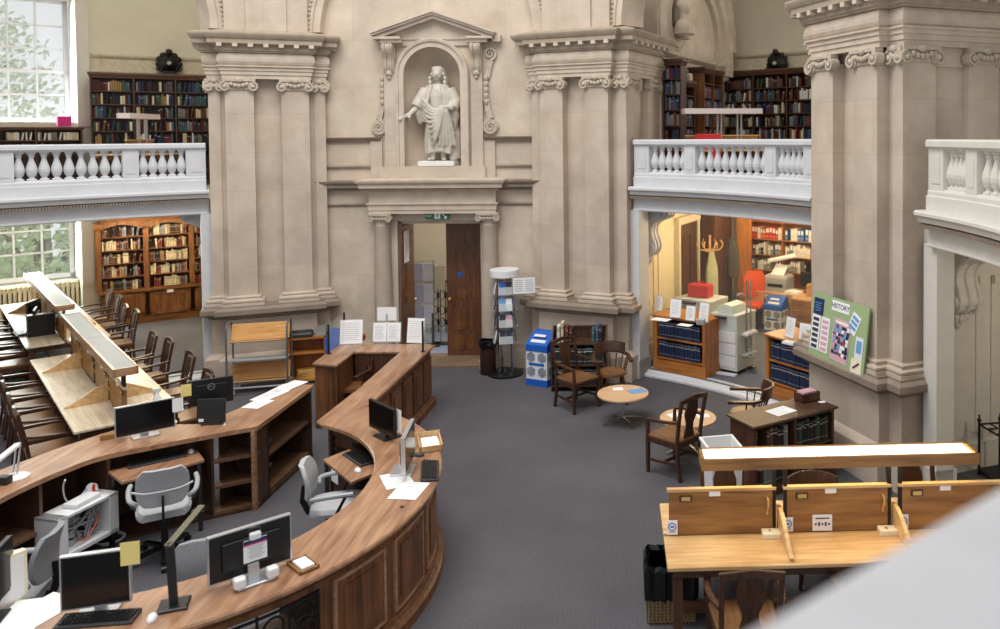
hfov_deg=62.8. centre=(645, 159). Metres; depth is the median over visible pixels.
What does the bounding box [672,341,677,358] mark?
book
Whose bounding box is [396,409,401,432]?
paper note
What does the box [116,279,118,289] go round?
book
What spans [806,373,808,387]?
book
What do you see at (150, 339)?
armchair
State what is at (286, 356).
shelf
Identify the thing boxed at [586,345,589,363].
book
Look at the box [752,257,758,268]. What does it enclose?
binder
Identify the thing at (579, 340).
shelf
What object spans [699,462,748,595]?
armchair
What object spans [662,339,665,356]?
book
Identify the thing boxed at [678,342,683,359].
book
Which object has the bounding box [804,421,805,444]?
book
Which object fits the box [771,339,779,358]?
book
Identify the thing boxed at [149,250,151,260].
book
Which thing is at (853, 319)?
print
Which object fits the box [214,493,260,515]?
shelf
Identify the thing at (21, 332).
keyboard
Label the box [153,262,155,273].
book
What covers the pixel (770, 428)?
book
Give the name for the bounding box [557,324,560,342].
book
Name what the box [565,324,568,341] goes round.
book
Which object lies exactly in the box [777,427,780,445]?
book
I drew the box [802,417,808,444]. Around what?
book
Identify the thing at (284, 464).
shelf
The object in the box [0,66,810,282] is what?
books
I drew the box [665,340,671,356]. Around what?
book
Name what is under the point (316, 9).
trim
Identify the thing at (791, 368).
book
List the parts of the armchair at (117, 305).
armrest, armrest, seat, leg, leg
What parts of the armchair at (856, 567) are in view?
armrest, crest rail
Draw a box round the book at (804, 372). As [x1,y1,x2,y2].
[803,371,808,388]
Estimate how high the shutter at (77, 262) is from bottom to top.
1.570 m
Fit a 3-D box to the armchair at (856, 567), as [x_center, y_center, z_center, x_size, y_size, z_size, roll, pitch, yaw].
[1.672,3.277,5.837,0.582,0.982,0.565,-1,2,-2]
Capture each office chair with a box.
[3,520,63,608]
[125,464,199,572]
[175,538,206,582]
[298,456,361,518]
[736,270,767,332]
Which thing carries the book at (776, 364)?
on the bookcase at (780, 391)
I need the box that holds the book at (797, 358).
[796,356,798,366]
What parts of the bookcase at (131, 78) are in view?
cornice, shelf, shelf, shelf, shelf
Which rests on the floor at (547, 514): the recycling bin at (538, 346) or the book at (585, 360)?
the recycling bin at (538, 346)
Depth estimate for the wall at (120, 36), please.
17.25 m
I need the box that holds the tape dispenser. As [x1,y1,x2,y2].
[696,318,705,325]
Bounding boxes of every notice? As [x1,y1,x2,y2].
[243,535,266,563]
[331,469,337,484]
[667,520,677,534]
[785,517,792,531]
[812,514,831,530]
[903,514,907,527]
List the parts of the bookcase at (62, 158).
shelf, cornice, shelf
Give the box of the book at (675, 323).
[674,321,681,338]
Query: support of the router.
on the cart at (96, 520)
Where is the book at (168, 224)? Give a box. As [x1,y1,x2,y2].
[167,223,169,233]
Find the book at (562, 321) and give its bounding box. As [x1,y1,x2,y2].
[561,320,564,341]
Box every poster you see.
[813,297,824,315]
[829,317,850,365]
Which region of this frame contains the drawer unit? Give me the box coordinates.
[791,296,811,327]
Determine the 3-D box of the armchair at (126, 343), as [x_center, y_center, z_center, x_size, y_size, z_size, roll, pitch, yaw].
[-8.876,3.050,13.487,0.565,0.982,0.582,-2,2,-43]
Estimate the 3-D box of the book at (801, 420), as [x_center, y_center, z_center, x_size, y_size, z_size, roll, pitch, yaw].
[1.720,3.081,9.111,0.032,0.291,0.250,-1,2,-31]
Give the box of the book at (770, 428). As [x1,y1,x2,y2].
[766,426,772,445]
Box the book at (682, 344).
[681,343,687,360]
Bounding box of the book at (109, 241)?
[108,240,110,250]
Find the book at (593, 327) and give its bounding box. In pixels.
[592,326,594,341]
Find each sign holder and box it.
[340,320,362,343]
[373,323,400,341]
[377,307,396,320]
[407,318,424,342]
[654,295,662,310]
[670,299,680,317]
[686,306,694,320]
[699,302,708,321]
[785,317,795,337]
[799,323,810,338]
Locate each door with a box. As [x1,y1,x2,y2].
[400,224,416,343]
[446,223,481,354]
[674,214,700,296]
[745,219,756,373]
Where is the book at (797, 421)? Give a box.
[797,421,798,444]
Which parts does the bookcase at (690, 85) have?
cornice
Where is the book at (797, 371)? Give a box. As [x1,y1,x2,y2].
[796,370,801,388]
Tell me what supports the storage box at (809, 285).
on the office desk at (761, 294)
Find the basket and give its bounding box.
[643,544,698,624]
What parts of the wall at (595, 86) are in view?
cornice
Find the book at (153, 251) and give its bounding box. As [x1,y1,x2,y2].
[152,250,154,260]
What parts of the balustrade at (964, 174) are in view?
pedestal panel, rail, rail, pedestal panel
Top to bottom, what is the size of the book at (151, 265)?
0.179 m
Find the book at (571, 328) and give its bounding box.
[569,327,572,341]
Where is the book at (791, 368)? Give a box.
[789,367,795,386]
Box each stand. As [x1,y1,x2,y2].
[325,327,351,352]
[414,260,439,346]
[434,265,447,344]
[488,267,534,378]
[696,235,722,255]
[977,413,999,479]
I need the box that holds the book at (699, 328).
[697,325,701,342]
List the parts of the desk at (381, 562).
moulding, panel moulding, raised panel, panel moulding, raised panel, panel moulding, raised panel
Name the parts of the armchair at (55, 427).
crest rail, leg, leg, armrest, seat, seat rail, armrest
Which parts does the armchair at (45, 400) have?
leg, leg, armrest, seat, seat rail, armrest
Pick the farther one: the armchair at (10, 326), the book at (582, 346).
the armchair at (10, 326)
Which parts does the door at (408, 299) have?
raised panel, raised panel, raised panel, raised panel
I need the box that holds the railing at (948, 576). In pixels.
[758,490,999,628]
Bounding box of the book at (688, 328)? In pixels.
[687,323,694,341]
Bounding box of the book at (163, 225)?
[161,224,164,233]
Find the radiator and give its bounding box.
[0,281,79,324]
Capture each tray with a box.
[286,554,319,575]
[417,430,442,452]
[741,331,758,336]
[741,350,757,356]
[979,466,999,479]
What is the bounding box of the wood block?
[100,432,114,440]
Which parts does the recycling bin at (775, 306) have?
lid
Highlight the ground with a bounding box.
[0,255,74,277]
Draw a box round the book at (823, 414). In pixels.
[821,413,827,438]
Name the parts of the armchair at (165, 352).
armrest, armrest, seat, seat rail, leg, crest rail, leg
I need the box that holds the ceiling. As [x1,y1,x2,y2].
[206,185,927,242]
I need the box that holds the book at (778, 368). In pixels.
[777,364,781,382]
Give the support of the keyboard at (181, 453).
on the table at (122, 475)
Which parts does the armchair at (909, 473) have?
leg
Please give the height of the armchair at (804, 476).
0.833 m
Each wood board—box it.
[296,366,314,373]
[297,372,314,376]
[297,375,314,379]
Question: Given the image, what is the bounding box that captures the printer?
[765,264,793,292]
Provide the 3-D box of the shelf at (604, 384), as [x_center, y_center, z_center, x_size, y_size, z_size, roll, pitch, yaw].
[-1.020,3.500,12.531,0.820,0.025,0.370,0,2,0]
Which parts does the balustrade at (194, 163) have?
pedestal panel, rail, rail, pedestal panel, pedestal panel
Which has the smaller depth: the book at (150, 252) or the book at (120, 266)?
the book at (120, 266)
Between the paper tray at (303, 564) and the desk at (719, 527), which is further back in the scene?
the desk at (719, 527)
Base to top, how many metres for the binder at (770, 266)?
0.248 m
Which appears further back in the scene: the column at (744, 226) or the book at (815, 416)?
the column at (744, 226)
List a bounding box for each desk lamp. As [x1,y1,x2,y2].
[0,442,29,481]
[156,505,204,614]
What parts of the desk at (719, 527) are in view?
leg, socket plate, socket frame, panel, lamp post, lamp post, socket frame, socket plate, light glass, panel, lamp post, lamp post, socket frame, socket plate, panel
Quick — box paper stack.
[785,289,803,294]
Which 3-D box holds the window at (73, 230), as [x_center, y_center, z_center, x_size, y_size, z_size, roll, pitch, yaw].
[-12.788,1.752,16.237,0.710,1.570,2.180,1,2,45]
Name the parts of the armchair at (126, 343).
armrest, seat, armrest, seat rail, leg, leg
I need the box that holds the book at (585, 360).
[584,345,586,363]
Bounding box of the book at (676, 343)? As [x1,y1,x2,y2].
[675,342,678,358]
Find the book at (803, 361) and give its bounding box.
[802,359,805,368]
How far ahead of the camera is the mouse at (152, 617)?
5.06 m
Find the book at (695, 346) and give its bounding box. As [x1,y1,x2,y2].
[694,345,699,362]
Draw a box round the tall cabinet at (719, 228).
[700,215,731,301]
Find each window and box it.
[0,0,76,121]
[0,222,81,283]
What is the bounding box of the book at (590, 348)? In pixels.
[589,345,592,363]
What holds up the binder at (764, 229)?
on the bookcase at (797, 276)
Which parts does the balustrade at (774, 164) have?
pedestal panel, pedestal panel, rail, rail, pedestal panel, pedestal panel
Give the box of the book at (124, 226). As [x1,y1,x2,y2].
[123,225,125,235]
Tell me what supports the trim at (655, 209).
attached to the wall at (120, 36)
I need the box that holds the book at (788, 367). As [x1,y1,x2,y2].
[787,366,790,385]
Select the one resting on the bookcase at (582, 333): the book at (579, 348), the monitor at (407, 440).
the book at (579, 348)
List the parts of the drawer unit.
drawer, drawer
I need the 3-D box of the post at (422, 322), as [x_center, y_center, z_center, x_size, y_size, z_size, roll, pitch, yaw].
[-3.158,2.517,11.351,0.060,0.440,0.040,0,2,0]
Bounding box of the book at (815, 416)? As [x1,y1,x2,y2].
[812,415,819,441]
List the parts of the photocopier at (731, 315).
control panel, paper drawer, paper drawer, paper drawer, scanner lid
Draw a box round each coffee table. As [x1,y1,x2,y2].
[597,385,648,428]
[660,408,715,454]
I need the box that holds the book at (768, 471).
[767,470,769,484]
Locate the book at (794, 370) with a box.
[793,369,798,387]
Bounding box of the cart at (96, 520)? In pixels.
[34,489,118,556]
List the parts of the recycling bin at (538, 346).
lid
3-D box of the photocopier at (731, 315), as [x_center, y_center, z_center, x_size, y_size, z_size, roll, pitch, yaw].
[1.495,2.910,13.127,0.600,1.120,0.690,1,2,38]
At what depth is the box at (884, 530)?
6.37 m
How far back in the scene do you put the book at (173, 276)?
17.18 m
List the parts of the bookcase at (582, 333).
rail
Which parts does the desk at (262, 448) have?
panel, panel, wing panel, wing panel, wing panel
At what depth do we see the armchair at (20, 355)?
12.73 m
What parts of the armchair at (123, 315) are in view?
armrest, armrest, seat, leg, leg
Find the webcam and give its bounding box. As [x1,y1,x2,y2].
[248,526,261,540]
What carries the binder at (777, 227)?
on the bookcase at (797, 276)
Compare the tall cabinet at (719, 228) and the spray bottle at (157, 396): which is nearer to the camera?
the spray bottle at (157, 396)
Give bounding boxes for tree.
[0,5,64,122]
[0,222,75,278]
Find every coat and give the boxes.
[706,251,717,294]
[727,238,738,276]
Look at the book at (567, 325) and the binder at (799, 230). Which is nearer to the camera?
the book at (567, 325)
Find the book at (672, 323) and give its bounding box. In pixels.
[671,320,677,338]
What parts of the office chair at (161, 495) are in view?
armrest, backrest, seat, armrest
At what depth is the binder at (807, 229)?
16.68 m
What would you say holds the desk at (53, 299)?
on the floor at (186, 333)
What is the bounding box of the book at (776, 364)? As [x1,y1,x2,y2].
[774,363,778,381]
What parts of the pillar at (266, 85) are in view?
cornice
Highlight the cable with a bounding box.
[62,479,98,501]
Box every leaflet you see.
[626,388,646,393]
[666,412,683,417]
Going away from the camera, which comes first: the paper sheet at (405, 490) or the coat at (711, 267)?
the paper sheet at (405, 490)
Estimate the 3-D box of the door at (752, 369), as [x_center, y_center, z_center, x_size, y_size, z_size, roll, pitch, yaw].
[1.583,2.163,13.093,0.542,2.610,0.152,1,2,41]
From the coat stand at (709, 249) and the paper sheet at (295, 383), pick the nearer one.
the paper sheet at (295, 383)
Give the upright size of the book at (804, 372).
0.270 m
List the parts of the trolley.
frame, frame, frame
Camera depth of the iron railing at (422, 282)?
16.11 m
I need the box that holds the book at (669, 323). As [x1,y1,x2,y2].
[668,320,675,337]
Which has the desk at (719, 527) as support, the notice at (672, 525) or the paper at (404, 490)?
the notice at (672, 525)
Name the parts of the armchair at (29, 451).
crest rail, leg, leg, armrest, armrest, seat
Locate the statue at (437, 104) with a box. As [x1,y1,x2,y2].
[398,66,460,165]
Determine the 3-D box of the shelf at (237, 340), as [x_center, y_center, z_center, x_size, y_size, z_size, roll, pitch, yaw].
[-6.017,2.828,12.447,0.840,0.068,0.177,-1,2,-14]
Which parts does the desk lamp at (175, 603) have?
stem, arm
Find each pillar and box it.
[186,0,340,384]
[784,0,999,493]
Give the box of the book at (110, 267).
[109,266,111,276]
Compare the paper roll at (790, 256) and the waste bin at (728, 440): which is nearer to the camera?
the waste bin at (728, 440)
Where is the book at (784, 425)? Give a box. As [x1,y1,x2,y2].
[778,423,787,445]
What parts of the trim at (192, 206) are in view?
lintel cornice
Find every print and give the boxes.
[247,542,264,558]
[342,323,358,339]
[389,327,397,336]
[408,321,420,338]
[514,280,528,290]
[815,517,829,525]
[849,315,858,331]
[856,341,861,354]
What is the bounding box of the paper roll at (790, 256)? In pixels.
[768,253,796,262]
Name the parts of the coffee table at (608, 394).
leg, leg, leg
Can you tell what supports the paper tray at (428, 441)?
on the desk at (381, 562)
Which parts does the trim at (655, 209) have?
lintel cornice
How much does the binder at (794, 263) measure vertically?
0.229 m
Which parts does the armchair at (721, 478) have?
leg, leg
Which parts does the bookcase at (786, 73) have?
shelf, shelf, shelf, shelf, cornice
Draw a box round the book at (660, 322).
[659,321,661,336]
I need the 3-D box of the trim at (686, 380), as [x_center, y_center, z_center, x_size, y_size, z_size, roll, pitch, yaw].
[1.341,3.536,12.099,3.513,0.092,0.487,1,2,45]
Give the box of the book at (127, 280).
[126,279,128,288]
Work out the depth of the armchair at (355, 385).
11.26 m
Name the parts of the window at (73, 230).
shutter panel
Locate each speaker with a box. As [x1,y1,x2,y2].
[233,575,245,589]
[266,564,278,578]
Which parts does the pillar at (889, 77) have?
cornice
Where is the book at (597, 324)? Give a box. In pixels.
[595,323,598,341]
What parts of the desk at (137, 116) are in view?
lamp post, panel, lamp post, lamp post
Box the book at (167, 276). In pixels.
[166,275,168,284]
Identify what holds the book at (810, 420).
on the bookcase at (744, 425)
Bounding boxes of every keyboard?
[13,329,26,336]
[52,607,141,628]
[127,450,185,469]
[342,448,373,466]
[420,459,438,482]
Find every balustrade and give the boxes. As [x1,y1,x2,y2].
[0,143,205,198]
[633,139,810,195]
[925,139,999,223]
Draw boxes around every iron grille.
[232,589,319,628]
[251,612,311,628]
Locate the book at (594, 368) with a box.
[593,366,596,384]
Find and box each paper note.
[120,541,139,565]
[172,397,182,412]
[181,384,191,396]
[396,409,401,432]
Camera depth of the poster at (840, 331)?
9.44 m
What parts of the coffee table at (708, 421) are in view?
leg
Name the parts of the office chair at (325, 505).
backrest, armrest, armrest, seat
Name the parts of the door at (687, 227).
raised panel, raised panel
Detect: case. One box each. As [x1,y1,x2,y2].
[280,329,313,338]
[315,325,326,335]
[688,281,712,297]
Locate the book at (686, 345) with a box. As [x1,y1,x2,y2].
[684,343,688,360]
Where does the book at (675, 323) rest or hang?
on the bookcase at (710, 364)
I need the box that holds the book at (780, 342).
[777,341,781,360]
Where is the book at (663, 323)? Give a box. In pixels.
[662,321,664,336]
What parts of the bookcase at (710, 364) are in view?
shelf, shelf, cornice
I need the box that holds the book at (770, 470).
[770,470,771,484]
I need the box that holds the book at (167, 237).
[166,236,168,246]
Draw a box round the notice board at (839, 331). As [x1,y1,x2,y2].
[808,291,870,375]
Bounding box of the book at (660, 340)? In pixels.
[659,339,662,355]
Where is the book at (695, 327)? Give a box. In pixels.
[694,325,699,342]
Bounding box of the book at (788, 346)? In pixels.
[787,345,789,363]
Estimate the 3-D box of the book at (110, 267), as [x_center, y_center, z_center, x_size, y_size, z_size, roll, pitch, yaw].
[-11.130,2.338,16.632,0.047,0.213,0.190,-2,2,-33]
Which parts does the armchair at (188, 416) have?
armrest, seat, seat rail, crest rail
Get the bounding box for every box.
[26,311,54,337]
[56,116,70,126]
[761,528,780,538]
[794,387,819,403]
[806,282,811,296]
[877,525,897,535]
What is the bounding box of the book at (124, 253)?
[123,252,125,262]
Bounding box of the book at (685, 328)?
[684,322,690,340]
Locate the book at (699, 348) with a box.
[697,345,701,362]
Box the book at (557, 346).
[556,345,558,360]
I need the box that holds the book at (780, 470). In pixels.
[778,469,781,481]
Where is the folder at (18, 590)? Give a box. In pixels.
[0,548,27,608]
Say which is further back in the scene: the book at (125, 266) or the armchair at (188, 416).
the book at (125, 266)
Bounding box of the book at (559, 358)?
[558,347,561,363]
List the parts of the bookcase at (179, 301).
cupboard door, door frame, cornice, shelf, shelf, shelf, shelf, shelf, cupboard door, door frame, door frame, cupboard door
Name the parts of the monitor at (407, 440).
casing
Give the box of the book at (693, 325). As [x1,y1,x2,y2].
[690,323,695,341]
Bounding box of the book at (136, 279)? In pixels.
[135,278,137,287]
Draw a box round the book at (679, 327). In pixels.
[677,321,683,339]
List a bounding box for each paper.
[383,475,404,487]
[392,483,420,497]
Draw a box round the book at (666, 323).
[665,320,671,337]
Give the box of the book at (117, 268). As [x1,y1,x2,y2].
[116,267,118,276]
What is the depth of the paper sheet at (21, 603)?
5.26 m
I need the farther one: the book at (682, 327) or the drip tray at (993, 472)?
the book at (682, 327)
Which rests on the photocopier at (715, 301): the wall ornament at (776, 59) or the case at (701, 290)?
the case at (701, 290)
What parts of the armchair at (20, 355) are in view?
armrest, armrest, seat rail, seat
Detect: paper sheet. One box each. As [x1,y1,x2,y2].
[0,605,54,628]
[10,598,40,628]
[27,592,60,628]
[241,400,273,408]
[251,392,273,400]
[258,390,289,397]
[268,384,291,392]
[278,380,307,388]
[380,474,413,489]
[387,482,429,499]
[650,317,670,321]
[678,323,691,326]
[765,406,796,415]
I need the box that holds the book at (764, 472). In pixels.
[762,470,766,484]
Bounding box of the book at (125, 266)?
[124,265,126,275]
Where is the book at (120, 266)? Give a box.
[119,265,121,275]
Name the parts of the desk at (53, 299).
leg, leg, panel, light glass, panel, panel, light glass, panel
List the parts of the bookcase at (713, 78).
cornice, shelf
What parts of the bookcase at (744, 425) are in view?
cornice, shelf, shelf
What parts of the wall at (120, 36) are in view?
window architrave, skirting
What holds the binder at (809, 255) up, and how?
on the bookcase at (797, 276)
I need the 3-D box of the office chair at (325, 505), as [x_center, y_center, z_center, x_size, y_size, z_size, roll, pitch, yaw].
[-2.928,3.288,7.561,0.636,0.918,0.665,-1,2,-14]
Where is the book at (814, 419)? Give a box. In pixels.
[809,416,816,442]
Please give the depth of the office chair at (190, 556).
5.95 m
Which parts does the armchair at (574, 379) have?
leg, crest rail, armrest, leg, leg, seat rail, seat, armrest, leg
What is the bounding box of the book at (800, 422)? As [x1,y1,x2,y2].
[797,420,801,444]
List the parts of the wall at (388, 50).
niche frame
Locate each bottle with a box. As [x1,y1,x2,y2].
[152,388,160,399]
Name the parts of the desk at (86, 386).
panel, light glass, panel, panel, light glass, panel, lamp post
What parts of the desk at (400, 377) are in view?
panel, panel, raised panel, raised panel, raised panel, raised panel, raised panel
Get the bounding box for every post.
[326,324,331,353]
[420,321,424,351]
[431,313,434,344]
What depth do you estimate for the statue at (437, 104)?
13.68 m
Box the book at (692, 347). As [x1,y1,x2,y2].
[691,344,694,361]
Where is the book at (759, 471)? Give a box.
[758,470,761,484]
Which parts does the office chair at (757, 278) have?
seat, backrest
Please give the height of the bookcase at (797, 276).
2.500 m
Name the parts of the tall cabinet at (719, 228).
door, door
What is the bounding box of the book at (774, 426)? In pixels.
[773,425,776,445]
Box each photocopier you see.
[675,293,727,311]
[712,300,758,373]
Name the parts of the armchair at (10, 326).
seat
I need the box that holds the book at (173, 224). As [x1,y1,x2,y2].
[172,223,174,232]
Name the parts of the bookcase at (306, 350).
shelf, shelf, shelf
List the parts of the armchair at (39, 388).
leg, leg, armrest, seat rail, seat, armrest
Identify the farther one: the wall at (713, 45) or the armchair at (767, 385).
the wall at (713, 45)
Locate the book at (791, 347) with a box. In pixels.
[790,345,792,364]
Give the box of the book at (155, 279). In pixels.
[154,275,156,286]
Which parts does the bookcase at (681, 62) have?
shelf, shelf, cornice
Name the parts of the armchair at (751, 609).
leg, armrest, seat rail, leg, seat, crest rail, leg, armrest, leg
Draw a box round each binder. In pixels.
[752,225,756,237]
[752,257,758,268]
[753,242,758,253]
[755,225,762,237]
[756,244,758,253]
[758,226,765,238]
[761,258,766,269]
[763,228,765,238]
[763,241,769,254]
[764,259,766,269]
[766,226,769,238]
[767,257,774,269]
[769,226,776,238]
[770,244,774,254]
[772,226,779,239]
[778,227,781,239]
[779,244,781,255]
[785,229,790,240]
[790,243,797,253]
[791,228,794,240]
[791,259,796,272]
[793,245,796,253]
[793,261,798,272]
[794,228,801,240]
[797,229,802,241]
[797,244,804,257]
[797,261,803,272]
[800,248,802,257]
[801,229,804,241]
[803,245,808,257]
[805,228,810,241]
[805,263,810,272]
[807,248,811,258]
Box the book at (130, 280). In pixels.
[129,279,131,288]
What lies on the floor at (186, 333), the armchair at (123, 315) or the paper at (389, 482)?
the armchair at (123, 315)
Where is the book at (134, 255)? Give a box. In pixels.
[132,251,136,261]
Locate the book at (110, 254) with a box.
[109,253,112,263]
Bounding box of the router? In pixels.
[63,491,100,508]
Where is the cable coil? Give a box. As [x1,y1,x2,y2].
[95,531,125,546]
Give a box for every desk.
[0,271,110,387]
[0,384,313,569]
[30,312,183,441]
[35,407,443,628]
[96,113,178,177]
[312,344,435,427]
[660,442,999,628]
[679,108,762,172]
[742,288,811,323]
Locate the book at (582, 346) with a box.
[581,345,583,363]
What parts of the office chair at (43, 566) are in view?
armrest, seat, backrest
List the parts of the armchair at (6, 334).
seat rail, seat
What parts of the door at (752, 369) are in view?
handle, handle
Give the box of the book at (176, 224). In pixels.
[175,223,177,232]
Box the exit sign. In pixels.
[425,214,448,218]
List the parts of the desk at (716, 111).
lamp post, lamp post, panel, lamp post, lamp post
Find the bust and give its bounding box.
[673,0,694,39]
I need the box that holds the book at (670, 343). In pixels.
[669,341,672,357]
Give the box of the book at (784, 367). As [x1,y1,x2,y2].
[783,366,786,384]
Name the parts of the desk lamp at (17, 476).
arm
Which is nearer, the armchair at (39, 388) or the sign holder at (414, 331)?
the armchair at (39, 388)
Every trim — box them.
[0,188,212,367]
[195,0,223,29]
[307,0,541,33]
[611,0,644,28]
[628,186,810,378]
[645,366,779,405]
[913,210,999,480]
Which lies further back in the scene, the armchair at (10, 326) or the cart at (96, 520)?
the armchair at (10, 326)
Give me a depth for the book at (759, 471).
8.70 m
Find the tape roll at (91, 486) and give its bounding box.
[85,483,97,491]
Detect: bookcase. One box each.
[0,127,84,180]
[87,72,209,184]
[93,216,201,323]
[288,333,326,380]
[551,325,607,391]
[651,308,724,378]
[662,58,688,170]
[686,80,696,134]
[687,67,724,171]
[724,67,810,174]
[726,399,837,494]
[752,221,811,288]
[763,327,808,400]
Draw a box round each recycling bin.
[525,329,551,387]
[764,294,787,332]
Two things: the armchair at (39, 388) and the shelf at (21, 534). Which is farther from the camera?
the armchair at (39, 388)
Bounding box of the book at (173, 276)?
[171,274,174,284]
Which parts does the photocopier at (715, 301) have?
control panel, scanner lid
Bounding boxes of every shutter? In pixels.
[68,0,76,121]
[74,222,81,278]
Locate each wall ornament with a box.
[155,49,182,73]
[766,49,787,76]
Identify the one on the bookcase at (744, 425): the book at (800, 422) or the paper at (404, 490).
the book at (800, 422)
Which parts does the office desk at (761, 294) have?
panel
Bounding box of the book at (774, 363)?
[771,362,775,380]
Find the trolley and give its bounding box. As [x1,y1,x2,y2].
[225,318,292,393]
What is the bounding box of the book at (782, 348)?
[781,344,784,361]
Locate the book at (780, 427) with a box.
[777,425,783,445]
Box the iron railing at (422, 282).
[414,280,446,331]
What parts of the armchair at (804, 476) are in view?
leg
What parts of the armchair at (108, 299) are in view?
armrest, armrest, seat, leg, leg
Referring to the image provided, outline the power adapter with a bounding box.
[0,474,12,485]
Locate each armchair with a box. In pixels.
[0,320,14,341]
[0,328,20,371]
[0,336,25,380]
[0,344,29,385]
[0,372,45,434]
[0,373,52,448]
[1,380,59,463]
[6,392,67,463]
[12,405,77,460]
[80,288,112,332]
[87,294,122,331]
[97,303,128,351]
[104,308,139,363]
[124,330,157,372]
[133,337,173,389]
[150,350,195,409]
[170,368,214,423]
[343,354,372,393]
[550,336,600,414]
[591,341,632,406]
[645,392,707,482]
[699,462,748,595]
[703,569,785,628]
[728,379,773,412]
[787,470,848,590]
[829,562,872,587]
[885,466,934,497]
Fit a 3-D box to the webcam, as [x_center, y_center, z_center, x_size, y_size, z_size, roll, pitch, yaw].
[-2.698,2.582,5.526,0.094,0.090,0.040,-2,2,-41]
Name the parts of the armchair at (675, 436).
leg, armrest, seat rail, seat, leg, leg, armrest, crest rail, leg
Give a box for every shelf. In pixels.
[0,526,36,547]
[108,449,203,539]
[213,438,270,463]
[213,462,271,489]
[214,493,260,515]
[228,338,288,343]
[228,354,289,361]
[231,321,289,340]
[232,359,290,379]
[233,378,289,382]
[269,421,308,455]
[269,452,309,490]
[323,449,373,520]
[552,363,602,366]
[553,378,605,386]
[554,337,604,344]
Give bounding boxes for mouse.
[146,612,157,623]
[354,467,361,472]
[414,452,423,456]
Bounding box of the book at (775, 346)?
[774,341,779,359]
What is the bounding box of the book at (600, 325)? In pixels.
[599,324,601,341]
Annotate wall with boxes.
[0,0,809,332]
[315,0,538,368]
[414,224,447,352]
[510,0,676,383]
[659,0,736,152]
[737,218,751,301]
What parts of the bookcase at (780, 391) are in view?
cornice, shelf, shelf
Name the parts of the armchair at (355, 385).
seat, armrest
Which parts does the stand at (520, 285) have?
panel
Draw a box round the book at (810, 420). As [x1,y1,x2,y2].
[809,419,812,443]
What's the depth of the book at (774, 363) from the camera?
11.83 m
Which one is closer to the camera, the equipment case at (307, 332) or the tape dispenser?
the tape dispenser
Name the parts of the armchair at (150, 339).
armrest, armrest, seat, leg, crest rail, leg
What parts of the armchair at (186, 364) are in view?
armrest, seat, armrest, leg, crest rail, leg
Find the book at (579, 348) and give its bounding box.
[578,345,580,363]
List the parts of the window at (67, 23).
shutter panel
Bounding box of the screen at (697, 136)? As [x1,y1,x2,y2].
[695,134,720,158]
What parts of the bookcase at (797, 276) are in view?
shelf, shelf, shelf, shelf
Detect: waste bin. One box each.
[478,338,496,375]
[699,434,742,486]
[755,311,762,326]
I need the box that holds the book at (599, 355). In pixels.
[598,353,601,363]
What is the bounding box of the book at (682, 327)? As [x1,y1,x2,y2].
[681,322,688,340]
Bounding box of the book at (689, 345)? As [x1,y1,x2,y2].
[688,344,693,361]
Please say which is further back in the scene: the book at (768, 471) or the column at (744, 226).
the column at (744, 226)
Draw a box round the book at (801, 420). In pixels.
[798,419,803,444]
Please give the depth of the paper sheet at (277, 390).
9.66 m
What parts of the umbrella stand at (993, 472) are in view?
post, post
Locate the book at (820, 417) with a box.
[820,417,821,440]
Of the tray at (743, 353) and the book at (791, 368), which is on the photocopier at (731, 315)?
the tray at (743, 353)
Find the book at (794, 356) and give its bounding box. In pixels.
[793,354,795,365]
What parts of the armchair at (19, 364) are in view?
armrest, seat rail, seat, armrest, leg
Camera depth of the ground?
49.72 m
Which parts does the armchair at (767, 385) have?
seat, armrest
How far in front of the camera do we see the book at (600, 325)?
12.40 m
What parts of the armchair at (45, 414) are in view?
crest rail, leg, leg, armrest, seat, armrest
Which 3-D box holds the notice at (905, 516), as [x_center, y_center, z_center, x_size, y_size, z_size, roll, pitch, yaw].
[2.086,2.926,6.456,0.085,0.115,0.010,-1,2,-2]
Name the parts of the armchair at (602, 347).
leg, seat, armrest, leg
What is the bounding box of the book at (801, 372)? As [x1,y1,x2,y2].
[800,370,803,388]
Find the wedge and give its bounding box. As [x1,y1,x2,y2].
[716,371,737,376]
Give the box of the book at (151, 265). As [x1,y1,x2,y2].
[150,264,152,273]
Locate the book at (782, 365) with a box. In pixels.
[780,364,785,383]
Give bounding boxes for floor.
[0,317,997,479]
[0,368,896,628]
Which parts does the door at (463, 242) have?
raised panel, raised panel, raised panel, raised panel, raised panel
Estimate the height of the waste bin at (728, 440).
0.750 m
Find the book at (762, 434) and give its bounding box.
[757,428,768,445]
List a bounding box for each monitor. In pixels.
[0,535,12,622]
[26,298,40,314]
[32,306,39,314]
[59,547,132,611]
[114,397,174,440]
[189,375,233,406]
[206,512,291,591]
[369,398,401,441]
[389,418,415,476]
[801,271,811,292]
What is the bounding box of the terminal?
[196,398,225,425]
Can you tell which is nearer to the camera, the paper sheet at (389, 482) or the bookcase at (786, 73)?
the paper sheet at (389, 482)
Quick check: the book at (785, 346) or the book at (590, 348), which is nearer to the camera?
the book at (785, 346)
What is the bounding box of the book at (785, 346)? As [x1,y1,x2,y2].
[783,344,786,362]
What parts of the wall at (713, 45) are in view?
shelf cornice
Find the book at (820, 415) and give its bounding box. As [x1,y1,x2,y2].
[818,414,824,439]
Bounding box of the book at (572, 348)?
[571,345,574,363]

